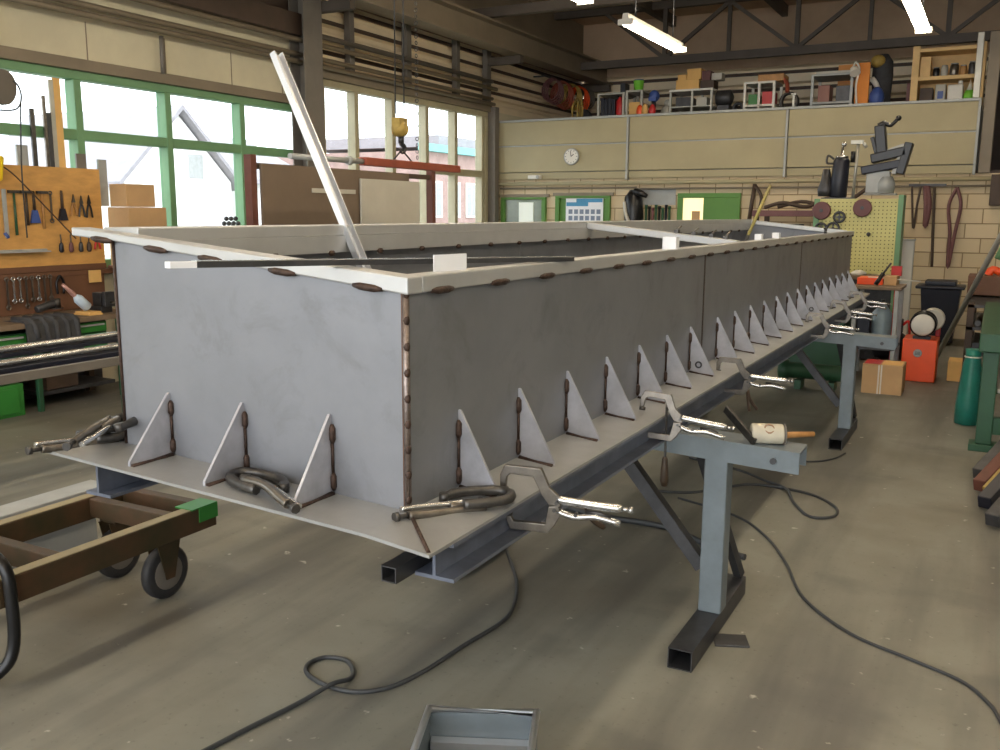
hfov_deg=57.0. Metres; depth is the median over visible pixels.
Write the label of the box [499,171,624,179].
trim
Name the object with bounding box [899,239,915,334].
upright
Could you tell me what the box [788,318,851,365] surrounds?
block
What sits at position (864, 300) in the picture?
clamp
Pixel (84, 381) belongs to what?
shelf
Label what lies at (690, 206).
bulletin board
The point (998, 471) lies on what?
bar
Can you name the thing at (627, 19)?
ceiling light
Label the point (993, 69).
column
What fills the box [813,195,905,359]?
pegboard
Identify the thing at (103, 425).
clamp
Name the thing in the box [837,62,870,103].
board
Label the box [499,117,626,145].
panel
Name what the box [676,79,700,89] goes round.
cardboard box
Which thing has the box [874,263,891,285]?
torch
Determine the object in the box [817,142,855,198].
cylinder
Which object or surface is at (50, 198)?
wrench
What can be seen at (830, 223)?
handwheel
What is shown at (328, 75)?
trim
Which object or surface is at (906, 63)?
trim
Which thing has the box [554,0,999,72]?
roof truss
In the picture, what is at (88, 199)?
pliers
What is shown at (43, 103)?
bar
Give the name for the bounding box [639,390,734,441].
clamp
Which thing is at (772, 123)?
wall panel
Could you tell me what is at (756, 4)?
ceiling
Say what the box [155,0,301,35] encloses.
trim
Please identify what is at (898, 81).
trim
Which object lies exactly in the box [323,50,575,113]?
trim
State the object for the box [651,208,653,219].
tube
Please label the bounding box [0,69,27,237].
work lamp
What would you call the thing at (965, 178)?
pipe
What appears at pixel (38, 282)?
wrench
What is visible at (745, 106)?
shelf
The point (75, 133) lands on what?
window
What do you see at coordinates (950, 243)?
lead
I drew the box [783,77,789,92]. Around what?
hose
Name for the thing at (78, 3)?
trim
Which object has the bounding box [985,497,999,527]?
bar
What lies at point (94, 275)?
paper slip
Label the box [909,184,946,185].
hook rail
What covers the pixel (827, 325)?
clamp
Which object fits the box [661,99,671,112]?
cloth bag
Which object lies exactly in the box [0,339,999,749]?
floor
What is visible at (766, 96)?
storage box
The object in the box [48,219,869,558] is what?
tank
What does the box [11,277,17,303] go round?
wrench
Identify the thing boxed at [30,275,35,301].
wrench
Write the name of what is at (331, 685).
power cable
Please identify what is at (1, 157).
cable
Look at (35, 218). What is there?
brush
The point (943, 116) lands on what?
wall panel
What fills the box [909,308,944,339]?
drum
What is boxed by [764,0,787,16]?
trim
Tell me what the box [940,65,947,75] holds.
jar
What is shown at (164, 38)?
trim
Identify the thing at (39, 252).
board
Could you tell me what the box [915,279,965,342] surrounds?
waste bin
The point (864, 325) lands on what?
storage box
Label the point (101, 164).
board
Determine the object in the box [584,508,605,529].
file
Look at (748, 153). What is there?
wall panel
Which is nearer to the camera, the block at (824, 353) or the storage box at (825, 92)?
the block at (824, 353)
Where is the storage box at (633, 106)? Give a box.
[629,102,647,113]
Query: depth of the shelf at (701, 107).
14.21 m
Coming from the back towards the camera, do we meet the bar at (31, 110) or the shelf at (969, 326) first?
the shelf at (969, 326)
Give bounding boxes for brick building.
[277,135,474,222]
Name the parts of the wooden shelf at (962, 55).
panel, panel, panel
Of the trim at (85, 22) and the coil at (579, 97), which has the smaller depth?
the trim at (85, 22)
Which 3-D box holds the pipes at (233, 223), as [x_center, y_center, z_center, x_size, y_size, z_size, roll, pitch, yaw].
[-2.909,-1.484,10.001,0.139,0.476,0.242,1,10,6]
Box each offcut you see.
[972,332,979,348]
[975,312,982,325]
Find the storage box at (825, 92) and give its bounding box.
[817,85,832,101]
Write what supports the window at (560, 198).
in the wall at (979, 224)
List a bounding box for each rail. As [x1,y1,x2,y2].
[0,480,97,568]
[533,74,584,87]
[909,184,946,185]
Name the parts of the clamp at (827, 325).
lever, handle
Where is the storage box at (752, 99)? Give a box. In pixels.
[748,94,761,104]
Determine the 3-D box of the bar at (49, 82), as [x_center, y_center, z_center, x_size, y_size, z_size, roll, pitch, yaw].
[-3.892,-1.768,8.083,0.018,1.590,0.044,6,11,28]
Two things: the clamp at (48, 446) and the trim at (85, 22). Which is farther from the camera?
the trim at (85, 22)
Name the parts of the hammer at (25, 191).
handle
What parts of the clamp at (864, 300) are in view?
lever, handle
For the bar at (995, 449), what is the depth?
5.75 m
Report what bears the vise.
on the workbench
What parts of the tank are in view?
leg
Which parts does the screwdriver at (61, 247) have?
handle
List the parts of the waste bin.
lid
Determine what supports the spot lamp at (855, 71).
on the floor at (981, 117)
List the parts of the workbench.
handle, drawer, leg, panel, leg, handle, drawer, leg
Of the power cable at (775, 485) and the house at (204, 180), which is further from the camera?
the house at (204, 180)
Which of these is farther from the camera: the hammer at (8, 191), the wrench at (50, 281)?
the wrench at (50, 281)
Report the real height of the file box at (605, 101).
0.283 m
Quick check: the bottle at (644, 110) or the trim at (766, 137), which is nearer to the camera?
the trim at (766, 137)
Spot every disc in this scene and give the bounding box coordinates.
[812,202,830,219]
[853,199,871,216]
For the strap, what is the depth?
10.12 m
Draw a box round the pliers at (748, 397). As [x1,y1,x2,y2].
[746,390,757,411]
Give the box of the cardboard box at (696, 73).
[687,68,705,79]
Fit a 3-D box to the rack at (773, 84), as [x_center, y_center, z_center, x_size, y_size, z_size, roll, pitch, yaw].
[3.939,-4.122,13.782,0.460,0.468,0.540,6,11,28]
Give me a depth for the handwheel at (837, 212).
10.26 m
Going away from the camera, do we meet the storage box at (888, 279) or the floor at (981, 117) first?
the storage box at (888, 279)
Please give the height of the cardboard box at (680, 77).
0.081 m
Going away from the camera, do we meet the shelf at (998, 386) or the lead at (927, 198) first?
the shelf at (998, 386)
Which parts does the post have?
post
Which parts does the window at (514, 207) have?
pane, pane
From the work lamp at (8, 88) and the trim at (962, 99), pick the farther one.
the trim at (962, 99)
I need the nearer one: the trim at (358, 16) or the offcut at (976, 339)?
the offcut at (976, 339)
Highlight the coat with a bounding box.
[623,188,647,220]
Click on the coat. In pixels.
(632, 204)
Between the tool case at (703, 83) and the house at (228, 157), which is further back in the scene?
the house at (228, 157)
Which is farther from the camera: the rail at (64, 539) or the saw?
the saw
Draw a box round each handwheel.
[814,222,826,227]
[826,222,839,229]
[833,211,845,222]
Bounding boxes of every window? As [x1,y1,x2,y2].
[0,59,292,279]
[323,79,487,222]
[499,194,549,221]
[553,192,613,221]
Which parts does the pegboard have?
post, panel, post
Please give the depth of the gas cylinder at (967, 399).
7.15 m
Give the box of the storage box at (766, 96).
[762,91,777,104]
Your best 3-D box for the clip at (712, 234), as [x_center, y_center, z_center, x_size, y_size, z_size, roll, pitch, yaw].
[1.181,-0.785,5.099,0.036,0.043,0.040,6,11,28]
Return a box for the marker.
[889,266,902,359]
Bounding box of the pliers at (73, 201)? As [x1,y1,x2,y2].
[70,194,77,215]
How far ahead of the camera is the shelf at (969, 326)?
8.88 m
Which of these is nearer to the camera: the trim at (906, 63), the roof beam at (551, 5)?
the roof beam at (551, 5)
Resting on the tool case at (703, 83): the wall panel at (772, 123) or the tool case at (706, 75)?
the tool case at (706, 75)
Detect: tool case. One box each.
[700,80,717,89]
[702,70,713,79]
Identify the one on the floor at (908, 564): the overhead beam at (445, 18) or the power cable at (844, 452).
the power cable at (844, 452)
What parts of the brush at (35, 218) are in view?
handle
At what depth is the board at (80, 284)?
8.07 m
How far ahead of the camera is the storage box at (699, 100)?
14.02 m
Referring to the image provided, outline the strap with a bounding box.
[994,247,999,259]
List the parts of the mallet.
handle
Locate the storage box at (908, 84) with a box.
[906,83,910,100]
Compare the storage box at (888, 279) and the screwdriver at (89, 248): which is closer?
the screwdriver at (89, 248)
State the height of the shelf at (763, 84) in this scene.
0.030 m
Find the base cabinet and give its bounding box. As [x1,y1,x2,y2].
[0,383,24,419]
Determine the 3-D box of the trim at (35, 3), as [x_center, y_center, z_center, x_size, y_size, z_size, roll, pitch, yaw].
[-3.948,-3.085,7.570,0.056,0.053,16.350,6,11,28]
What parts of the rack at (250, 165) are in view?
post, rail, post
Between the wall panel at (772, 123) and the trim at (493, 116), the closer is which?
the wall panel at (772, 123)
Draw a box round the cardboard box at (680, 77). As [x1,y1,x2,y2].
[678,74,686,79]
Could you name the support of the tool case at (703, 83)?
on the rack at (699, 91)
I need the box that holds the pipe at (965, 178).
[498,176,990,185]
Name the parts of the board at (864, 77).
panel, panel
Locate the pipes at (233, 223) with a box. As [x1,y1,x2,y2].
[222,216,240,225]
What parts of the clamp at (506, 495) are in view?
lever, handle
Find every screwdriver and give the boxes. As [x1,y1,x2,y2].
[59,234,63,252]
[69,234,73,251]
[79,237,83,251]
[87,238,91,251]
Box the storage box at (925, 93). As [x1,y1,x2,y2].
[919,88,933,100]
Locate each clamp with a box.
[25,427,123,454]
[62,412,137,450]
[225,467,301,513]
[392,485,515,521]
[500,464,633,532]
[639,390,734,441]
[716,357,792,394]
[805,312,858,338]
[830,300,876,322]
[848,291,890,311]
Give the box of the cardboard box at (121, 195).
[109,184,154,206]
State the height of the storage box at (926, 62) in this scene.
0.263 m
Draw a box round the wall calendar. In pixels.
[566,198,603,220]
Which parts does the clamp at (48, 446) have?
lever, handle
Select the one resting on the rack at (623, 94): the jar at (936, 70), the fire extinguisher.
the fire extinguisher
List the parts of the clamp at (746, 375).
lever, handle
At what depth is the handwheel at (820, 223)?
10.36 m
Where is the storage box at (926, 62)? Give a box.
[920,57,931,76]
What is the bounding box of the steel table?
[851,284,906,370]
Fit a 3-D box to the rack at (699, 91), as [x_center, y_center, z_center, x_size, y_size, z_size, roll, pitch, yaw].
[3.046,-4.196,14.312,0.680,0.423,0.600,6,11,28]
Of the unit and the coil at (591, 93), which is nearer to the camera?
the unit
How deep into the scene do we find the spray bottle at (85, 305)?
7.83 m
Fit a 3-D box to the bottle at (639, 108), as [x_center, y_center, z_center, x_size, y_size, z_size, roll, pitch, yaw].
[2.166,-4.081,14.257,0.107,0.209,0.110,6,11,28]
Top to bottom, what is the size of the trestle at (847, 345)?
0.854 m
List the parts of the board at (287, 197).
chalk strip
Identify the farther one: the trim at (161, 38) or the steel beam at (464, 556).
the trim at (161, 38)
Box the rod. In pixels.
[868,276,920,281]
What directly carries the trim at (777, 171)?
attached to the wall at (979, 224)
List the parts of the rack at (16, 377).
rail, leg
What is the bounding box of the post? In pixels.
[850,140,867,196]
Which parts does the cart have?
cross rail, rail, rail, cross rail, cross rail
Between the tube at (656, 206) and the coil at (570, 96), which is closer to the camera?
the tube at (656, 206)
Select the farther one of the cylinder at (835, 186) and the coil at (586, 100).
the coil at (586, 100)
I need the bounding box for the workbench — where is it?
[0,308,120,411]
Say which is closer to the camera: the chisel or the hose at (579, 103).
the chisel
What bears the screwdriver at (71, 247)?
attached to the board at (39, 252)
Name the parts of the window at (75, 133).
sill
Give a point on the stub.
(793, 101)
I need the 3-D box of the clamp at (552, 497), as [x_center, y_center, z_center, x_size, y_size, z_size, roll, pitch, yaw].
[0.168,0.327,2.370,0.350,0.174,0.026,3,10,16]
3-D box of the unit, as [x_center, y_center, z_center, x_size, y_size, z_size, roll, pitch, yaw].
[4.217,-0.234,9.229,0.315,0.550,0.414,6,11,28]
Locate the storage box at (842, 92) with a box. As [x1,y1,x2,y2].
[835,85,853,100]
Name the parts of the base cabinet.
door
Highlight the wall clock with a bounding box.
[564,148,578,164]
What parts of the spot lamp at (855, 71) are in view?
lamp shade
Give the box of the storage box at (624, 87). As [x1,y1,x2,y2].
[620,83,628,91]
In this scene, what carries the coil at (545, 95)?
hanging from the rail at (542, 75)
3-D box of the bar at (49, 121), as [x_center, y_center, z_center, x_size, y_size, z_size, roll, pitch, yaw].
[-3.911,-1.625,8.073,0.018,1.310,0.040,6,11,28]
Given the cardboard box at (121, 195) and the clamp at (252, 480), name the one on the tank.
the clamp at (252, 480)
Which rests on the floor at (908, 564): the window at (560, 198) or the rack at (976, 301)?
the rack at (976, 301)
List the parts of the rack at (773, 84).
post, post, post, post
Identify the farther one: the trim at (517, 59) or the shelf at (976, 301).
the trim at (517, 59)
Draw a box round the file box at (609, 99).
[608,98,611,114]
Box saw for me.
[1,189,9,238]
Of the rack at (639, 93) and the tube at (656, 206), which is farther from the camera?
the rack at (639, 93)
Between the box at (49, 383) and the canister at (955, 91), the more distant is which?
the canister at (955, 91)
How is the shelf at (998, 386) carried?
attached to the bench at (987, 425)
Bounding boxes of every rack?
[0,356,122,411]
[243,154,435,224]
[597,92,635,115]
[625,90,651,114]
[669,88,718,112]
[743,80,782,108]
[810,70,855,105]
[962,295,999,364]
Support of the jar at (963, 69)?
on the wooden shelf at (962, 55)
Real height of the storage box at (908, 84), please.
0.338 m
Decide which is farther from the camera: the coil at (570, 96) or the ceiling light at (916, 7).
the coil at (570, 96)
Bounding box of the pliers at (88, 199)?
[86,195,93,217]
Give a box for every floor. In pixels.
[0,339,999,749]
[526,106,982,172]
[975,170,999,172]
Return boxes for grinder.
[34,298,63,312]
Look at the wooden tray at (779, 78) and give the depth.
13.48 m
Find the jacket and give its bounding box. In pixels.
[5,312,83,352]
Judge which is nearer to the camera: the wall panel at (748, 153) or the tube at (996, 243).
the tube at (996, 243)
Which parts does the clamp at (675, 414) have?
lever, handle, release lever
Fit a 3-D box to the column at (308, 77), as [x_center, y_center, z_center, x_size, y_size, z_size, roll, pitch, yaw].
[-2.251,-2.904,10.811,0.215,5.200,0.330,6,11,28]
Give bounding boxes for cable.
[0,156,76,238]
[201,547,518,749]
[564,506,746,559]
[659,457,838,518]
[678,497,999,723]
[806,452,845,461]
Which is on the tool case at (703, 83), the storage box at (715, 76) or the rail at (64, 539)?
the storage box at (715, 76)
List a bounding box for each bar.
[0,349,118,374]
[28,108,38,165]
[41,95,49,166]
[46,112,54,166]
[47,79,58,166]
[51,77,65,167]
[270,50,371,268]
[288,149,460,172]
[745,185,770,240]
[972,440,999,477]
[973,452,999,491]
[977,472,999,508]
[982,468,999,488]
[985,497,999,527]
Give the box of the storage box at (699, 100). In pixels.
[696,97,709,105]
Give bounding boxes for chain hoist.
[391,0,418,159]
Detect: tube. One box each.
[0,331,117,352]
[0,343,117,366]
[381,551,432,583]
[645,205,647,219]
[648,206,650,219]
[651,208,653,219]
[655,205,657,219]
[658,206,660,219]
[661,208,663,219]
[665,205,667,219]
[668,206,670,219]
[938,232,999,357]
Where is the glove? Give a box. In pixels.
[984,266,999,275]
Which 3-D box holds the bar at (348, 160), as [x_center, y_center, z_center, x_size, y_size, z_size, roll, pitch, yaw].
[-0.970,-1.826,7.729,0.080,0.165,2.380,6,11,28]
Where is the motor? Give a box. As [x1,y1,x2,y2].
[715,90,733,109]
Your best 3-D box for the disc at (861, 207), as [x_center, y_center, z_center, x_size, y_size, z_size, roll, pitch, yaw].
[3.994,-1.841,10.141,0.196,0.195,0.052,6,11,28]
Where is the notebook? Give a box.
[74,310,102,315]
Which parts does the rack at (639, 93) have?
post, post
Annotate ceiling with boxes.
[529,0,839,25]
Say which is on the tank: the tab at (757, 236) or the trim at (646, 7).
the tab at (757, 236)
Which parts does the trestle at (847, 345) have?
post, arm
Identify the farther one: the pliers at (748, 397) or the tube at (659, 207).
the tube at (659, 207)
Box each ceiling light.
[573,0,593,4]
[618,0,686,52]
[902,0,931,33]
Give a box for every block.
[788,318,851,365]
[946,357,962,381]
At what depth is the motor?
13.87 m
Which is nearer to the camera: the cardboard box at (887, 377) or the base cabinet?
the base cabinet
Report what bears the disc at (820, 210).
hanging from the pegboard
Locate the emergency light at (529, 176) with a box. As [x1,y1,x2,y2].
[528,175,541,178]
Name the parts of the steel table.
leg, leg, leg, leg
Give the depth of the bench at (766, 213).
12.21 m
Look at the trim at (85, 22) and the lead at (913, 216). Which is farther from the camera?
the lead at (913, 216)
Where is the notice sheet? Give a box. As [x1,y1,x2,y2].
[642,189,675,204]
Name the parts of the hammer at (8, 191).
handle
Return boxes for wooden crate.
[967,273,999,295]
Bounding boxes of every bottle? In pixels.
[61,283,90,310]
[636,105,641,113]
[641,104,647,113]
[649,104,655,113]
[963,79,972,97]
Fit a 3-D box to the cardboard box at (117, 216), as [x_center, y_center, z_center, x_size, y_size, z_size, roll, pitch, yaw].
[-3.414,-1.314,8.697,0.280,0.537,0.440,6,11,28]
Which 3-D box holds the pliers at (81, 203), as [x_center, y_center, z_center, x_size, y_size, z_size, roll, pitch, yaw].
[-3.761,-1.516,8.269,0.016,0.191,0.078,6,11,28]
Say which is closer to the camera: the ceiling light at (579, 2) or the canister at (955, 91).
the ceiling light at (579, 2)
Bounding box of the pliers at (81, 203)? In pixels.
[78,196,85,216]
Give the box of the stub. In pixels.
[791,93,796,106]
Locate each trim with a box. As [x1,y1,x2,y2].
[0,45,289,103]
[5,0,495,105]
[51,0,493,100]
[85,22,87,59]
[130,0,497,90]
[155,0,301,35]
[159,36,165,73]
[164,38,166,72]
[230,53,232,84]
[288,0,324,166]
[302,30,493,83]
[321,0,354,13]
[322,19,576,94]
[322,34,558,98]
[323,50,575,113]
[323,69,491,111]
[339,11,581,85]
[344,10,354,70]
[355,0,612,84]
[355,8,583,81]
[401,23,411,83]
[452,40,459,94]
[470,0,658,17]
[482,50,490,101]
[488,55,522,65]
[488,107,498,221]
[499,98,981,122]
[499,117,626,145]
[499,142,625,147]
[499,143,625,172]
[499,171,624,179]
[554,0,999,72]
[582,57,987,85]
[582,85,610,92]
[583,75,986,100]
[591,94,984,115]
[625,117,629,179]
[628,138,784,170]
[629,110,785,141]
[629,137,784,142]
[629,168,782,177]
[631,1,676,26]
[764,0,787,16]
[783,109,789,177]
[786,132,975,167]
[786,165,972,175]
[788,131,975,137]
[972,32,984,97]
[972,100,981,174]
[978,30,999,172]
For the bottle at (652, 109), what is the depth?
14.12 m
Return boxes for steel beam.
[86,466,158,498]
[415,294,869,582]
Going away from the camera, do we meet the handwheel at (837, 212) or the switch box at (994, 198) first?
the handwheel at (837, 212)
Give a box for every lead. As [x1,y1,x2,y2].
[911,186,921,228]
[923,186,931,227]
[930,188,935,266]
[946,187,962,268]
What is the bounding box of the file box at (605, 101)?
[604,100,607,115]
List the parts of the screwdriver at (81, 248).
handle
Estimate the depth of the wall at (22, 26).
9.81 m
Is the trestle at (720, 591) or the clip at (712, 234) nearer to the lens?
the trestle at (720, 591)
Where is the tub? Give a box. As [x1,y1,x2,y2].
[633,79,643,89]
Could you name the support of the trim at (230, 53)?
attached to the wall at (22, 26)
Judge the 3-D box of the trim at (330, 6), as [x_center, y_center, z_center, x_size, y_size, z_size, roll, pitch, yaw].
[-1.976,-4.281,10.695,0.650,0.115,0.100,6,11,28]
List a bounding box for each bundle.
[764,188,864,208]
[870,54,893,101]
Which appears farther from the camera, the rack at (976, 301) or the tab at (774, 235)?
the rack at (976, 301)
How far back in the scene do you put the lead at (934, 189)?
12.09 m
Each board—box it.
[0,164,106,273]
[0,274,104,316]
[15,145,28,165]
[75,153,86,168]
[96,159,108,205]
[259,163,408,224]
[359,179,419,223]
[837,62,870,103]
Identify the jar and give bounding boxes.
[933,67,939,75]
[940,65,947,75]
[950,63,958,74]
[959,65,966,74]
[968,61,975,73]
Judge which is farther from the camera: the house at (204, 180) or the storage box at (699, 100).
the house at (204, 180)
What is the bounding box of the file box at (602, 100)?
[600,99,606,115]
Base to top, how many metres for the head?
0.850 m
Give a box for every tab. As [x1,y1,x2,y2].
[433,253,466,271]
[662,237,679,248]
[754,234,763,239]
[772,233,779,237]
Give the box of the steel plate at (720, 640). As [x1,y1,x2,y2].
[713,633,749,647]
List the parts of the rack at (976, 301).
post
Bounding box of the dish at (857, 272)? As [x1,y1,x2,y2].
[851,270,865,274]
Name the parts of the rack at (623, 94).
post, post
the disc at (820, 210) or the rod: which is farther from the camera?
the disc at (820, 210)
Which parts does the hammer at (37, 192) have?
handle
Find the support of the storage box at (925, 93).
on the wooden shelf at (962, 55)
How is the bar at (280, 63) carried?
on the tank
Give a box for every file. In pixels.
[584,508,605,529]
[660,405,667,486]
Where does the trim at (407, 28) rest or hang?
attached to the wall at (22, 26)
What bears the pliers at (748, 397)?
hanging from the steel beam at (464, 556)
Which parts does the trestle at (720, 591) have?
post, arm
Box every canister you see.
[871,299,891,334]
[935,84,946,99]
[947,80,963,98]
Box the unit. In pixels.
[901,328,940,382]
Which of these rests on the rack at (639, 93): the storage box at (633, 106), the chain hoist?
the storage box at (633, 106)
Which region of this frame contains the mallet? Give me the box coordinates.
[750,423,814,443]
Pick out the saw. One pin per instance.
(3, 191)
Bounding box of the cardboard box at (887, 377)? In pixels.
[861,359,906,395]
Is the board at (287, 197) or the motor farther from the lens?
the motor
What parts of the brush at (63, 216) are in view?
handle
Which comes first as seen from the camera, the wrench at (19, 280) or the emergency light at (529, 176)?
the wrench at (19, 280)
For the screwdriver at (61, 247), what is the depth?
8.11 m
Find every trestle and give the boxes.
[624,426,806,672]
[796,329,898,450]
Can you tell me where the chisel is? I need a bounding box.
[723,406,756,444]
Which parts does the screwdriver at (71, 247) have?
handle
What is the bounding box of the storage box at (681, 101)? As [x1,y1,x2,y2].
[676,97,695,106]
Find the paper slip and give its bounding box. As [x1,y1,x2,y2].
[88,270,101,282]
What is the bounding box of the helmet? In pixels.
[648,90,659,107]
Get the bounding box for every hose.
[571,100,582,116]
[747,184,762,218]
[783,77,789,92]
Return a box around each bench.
[752,210,812,221]
[968,302,999,451]
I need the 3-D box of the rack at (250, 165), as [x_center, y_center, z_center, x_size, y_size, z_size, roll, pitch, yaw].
[-1.515,-1.045,9.208,0.800,2.100,2.920,6,11,28]
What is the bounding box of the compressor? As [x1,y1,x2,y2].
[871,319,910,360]
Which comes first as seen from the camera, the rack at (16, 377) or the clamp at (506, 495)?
the clamp at (506, 495)
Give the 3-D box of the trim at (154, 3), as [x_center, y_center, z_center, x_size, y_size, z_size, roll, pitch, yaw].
[-3.912,-3.308,7.512,0.056,0.053,16.350,6,11,28]
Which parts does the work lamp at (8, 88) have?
lamp shade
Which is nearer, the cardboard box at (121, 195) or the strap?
the cardboard box at (121, 195)
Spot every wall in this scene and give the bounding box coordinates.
[0,0,583,381]
[499,173,999,339]
[583,0,999,169]
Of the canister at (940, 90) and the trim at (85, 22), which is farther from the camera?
the canister at (940, 90)
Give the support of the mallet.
on the trestle at (720, 591)
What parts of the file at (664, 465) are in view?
handle, blade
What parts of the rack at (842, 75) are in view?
post, post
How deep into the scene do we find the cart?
3.79 m
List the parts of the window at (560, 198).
pane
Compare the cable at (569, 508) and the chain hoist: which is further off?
the chain hoist
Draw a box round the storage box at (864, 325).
[857,315,871,332]
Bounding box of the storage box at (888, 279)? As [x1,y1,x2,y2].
[883,275,898,285]
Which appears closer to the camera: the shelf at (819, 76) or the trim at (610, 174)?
the shelf at (819, 76)
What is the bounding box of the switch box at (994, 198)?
[989,174,999,205]
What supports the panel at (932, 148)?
attached to the wall at (979, 224)
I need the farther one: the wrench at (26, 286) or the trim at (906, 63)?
the trim at (906, 63)
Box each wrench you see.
[4,277,11,309]
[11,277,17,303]
[17,276,23,302]
[23,276,30,308]
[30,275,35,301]
[36,275,41,301]
[42,275,46,302]
[48,191,54,222]
[48,274,53,299]
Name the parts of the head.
lever, motor, arm, arm, plate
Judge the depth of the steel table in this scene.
9.17 m
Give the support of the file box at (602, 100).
on the rack at (623, 94)
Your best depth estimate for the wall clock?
14.33 m
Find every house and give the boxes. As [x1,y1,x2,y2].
[0,104,234,254]
[207,135,289,225]
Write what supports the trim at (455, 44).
attached to the wall at (22, 26)
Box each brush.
[30,191,40,222]
[58,190,68,220]
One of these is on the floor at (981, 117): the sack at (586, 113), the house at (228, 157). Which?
the sack at (586, 113)
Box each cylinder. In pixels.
[777,359,841,391]
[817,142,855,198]
[954,348,981,425]
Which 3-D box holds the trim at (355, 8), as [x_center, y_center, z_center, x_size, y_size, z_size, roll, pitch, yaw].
[-0.268,-5.163,14.368,0.140,0.120,8.140,6,11,28]
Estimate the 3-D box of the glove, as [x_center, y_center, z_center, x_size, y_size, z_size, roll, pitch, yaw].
[5.229,-1.097,9.747,0.174,0.116,0.080,6,11,28]
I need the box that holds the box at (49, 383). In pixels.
[28,372,77,389]
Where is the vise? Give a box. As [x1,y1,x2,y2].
[90,291,114,312]
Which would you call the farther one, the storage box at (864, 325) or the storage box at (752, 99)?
the storage box at (752, 99)
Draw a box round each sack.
[576,109,591,116]
[869,87,883,102]
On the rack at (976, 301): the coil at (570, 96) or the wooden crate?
the wooden crate
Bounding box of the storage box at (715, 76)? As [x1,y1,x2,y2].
[711,73,724,80]
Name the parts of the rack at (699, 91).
leg, leg, leg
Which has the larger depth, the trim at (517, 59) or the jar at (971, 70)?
the trim at (517, 59)
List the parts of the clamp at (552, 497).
lever, handle, release lever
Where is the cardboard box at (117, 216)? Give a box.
[107,207,166,264]
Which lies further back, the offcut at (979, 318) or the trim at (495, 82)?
the trim at (495, 82)
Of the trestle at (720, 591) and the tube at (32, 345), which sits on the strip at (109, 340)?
the tube at (32, 345)
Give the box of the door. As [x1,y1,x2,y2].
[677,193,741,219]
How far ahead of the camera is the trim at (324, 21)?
13.13 m
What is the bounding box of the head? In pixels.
[861,115,913,194]
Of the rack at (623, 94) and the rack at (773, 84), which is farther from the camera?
the rack at (623, 94)
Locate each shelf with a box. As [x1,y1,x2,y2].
[23,375,114,395]
[597,92,635,98]
[626,90,649,95]
[671,105,716,110]
[743,104,779,108]
[744,80,782,88]
[810,100,853,105]
[811,72,855,81]
[858,343,899,350]
[909,41,987,105]
[966,312,982,330]
[969,295,999,307]
[997,357,999,392]
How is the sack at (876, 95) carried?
on the floor at (981, 117)
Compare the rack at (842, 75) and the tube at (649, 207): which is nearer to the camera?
the rack at (842, 75)
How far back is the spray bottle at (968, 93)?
12.29 m
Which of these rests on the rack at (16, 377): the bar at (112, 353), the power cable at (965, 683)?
the bar at (112, 353)
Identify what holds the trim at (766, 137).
attached to the floor at (981, 117)
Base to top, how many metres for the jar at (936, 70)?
0.120 m
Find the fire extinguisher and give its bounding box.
[616,96,621,114]
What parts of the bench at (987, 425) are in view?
leg, rail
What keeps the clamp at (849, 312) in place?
attached to the steel beam at (464, 556)
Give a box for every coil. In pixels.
[542,77,563,104]
[550,80,573,109]
[560,83,582,110]
[567,86,589,111]
[581,87,594,108]
[732,102,742,109]
[779,92,799,106]
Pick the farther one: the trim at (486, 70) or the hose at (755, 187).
the trim at (486, 70)
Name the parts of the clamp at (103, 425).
handle, lever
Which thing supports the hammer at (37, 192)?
attached to the board at (39, 252)
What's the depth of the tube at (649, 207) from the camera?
13.87 m
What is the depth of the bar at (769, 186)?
5.94 m
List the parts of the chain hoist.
chain, hand chain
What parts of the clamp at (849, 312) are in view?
lever, handle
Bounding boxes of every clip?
[709,230,716,236]
[723,231,730,238]
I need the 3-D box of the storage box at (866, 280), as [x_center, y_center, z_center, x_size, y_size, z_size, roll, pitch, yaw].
[3.795,-0.967,9.397,0.240,0.068,0.300,6,11,28]
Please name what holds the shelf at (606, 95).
attached to the rack at (623, 94)
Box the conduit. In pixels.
[500,185,989,189]
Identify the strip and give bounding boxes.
[0,337,117,357]
[165,256,574,267]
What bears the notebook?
on the workbench
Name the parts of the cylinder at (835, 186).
handle, plate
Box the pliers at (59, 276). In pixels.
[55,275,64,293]
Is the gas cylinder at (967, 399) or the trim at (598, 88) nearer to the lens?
the gas cylinder at (967, 399)
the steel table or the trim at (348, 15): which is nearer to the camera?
the steel table
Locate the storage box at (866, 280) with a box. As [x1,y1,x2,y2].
[857,276,883,284]
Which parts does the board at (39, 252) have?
shelf rail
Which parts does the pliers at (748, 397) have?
handle, handle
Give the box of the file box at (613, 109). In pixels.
[611,99,616,114]
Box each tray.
[410,705,539,749]
[758,73,788,83]
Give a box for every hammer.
[7,190,19,234]
[20,190,30,224]
[35,191,47,228]
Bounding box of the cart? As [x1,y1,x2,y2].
[0,489,217,679]
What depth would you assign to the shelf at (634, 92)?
14.47 m
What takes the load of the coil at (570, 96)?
hanging from the rail at (542, 75)
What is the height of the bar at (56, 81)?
1.610 m
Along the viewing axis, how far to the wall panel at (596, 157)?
14.48 m
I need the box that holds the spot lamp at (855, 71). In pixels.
[850,61,860,103]
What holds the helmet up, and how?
on the floor at (981, 117)
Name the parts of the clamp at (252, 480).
handle, lever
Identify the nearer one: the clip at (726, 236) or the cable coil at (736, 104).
the clip at (726, 236)
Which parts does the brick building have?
pane, pane, pane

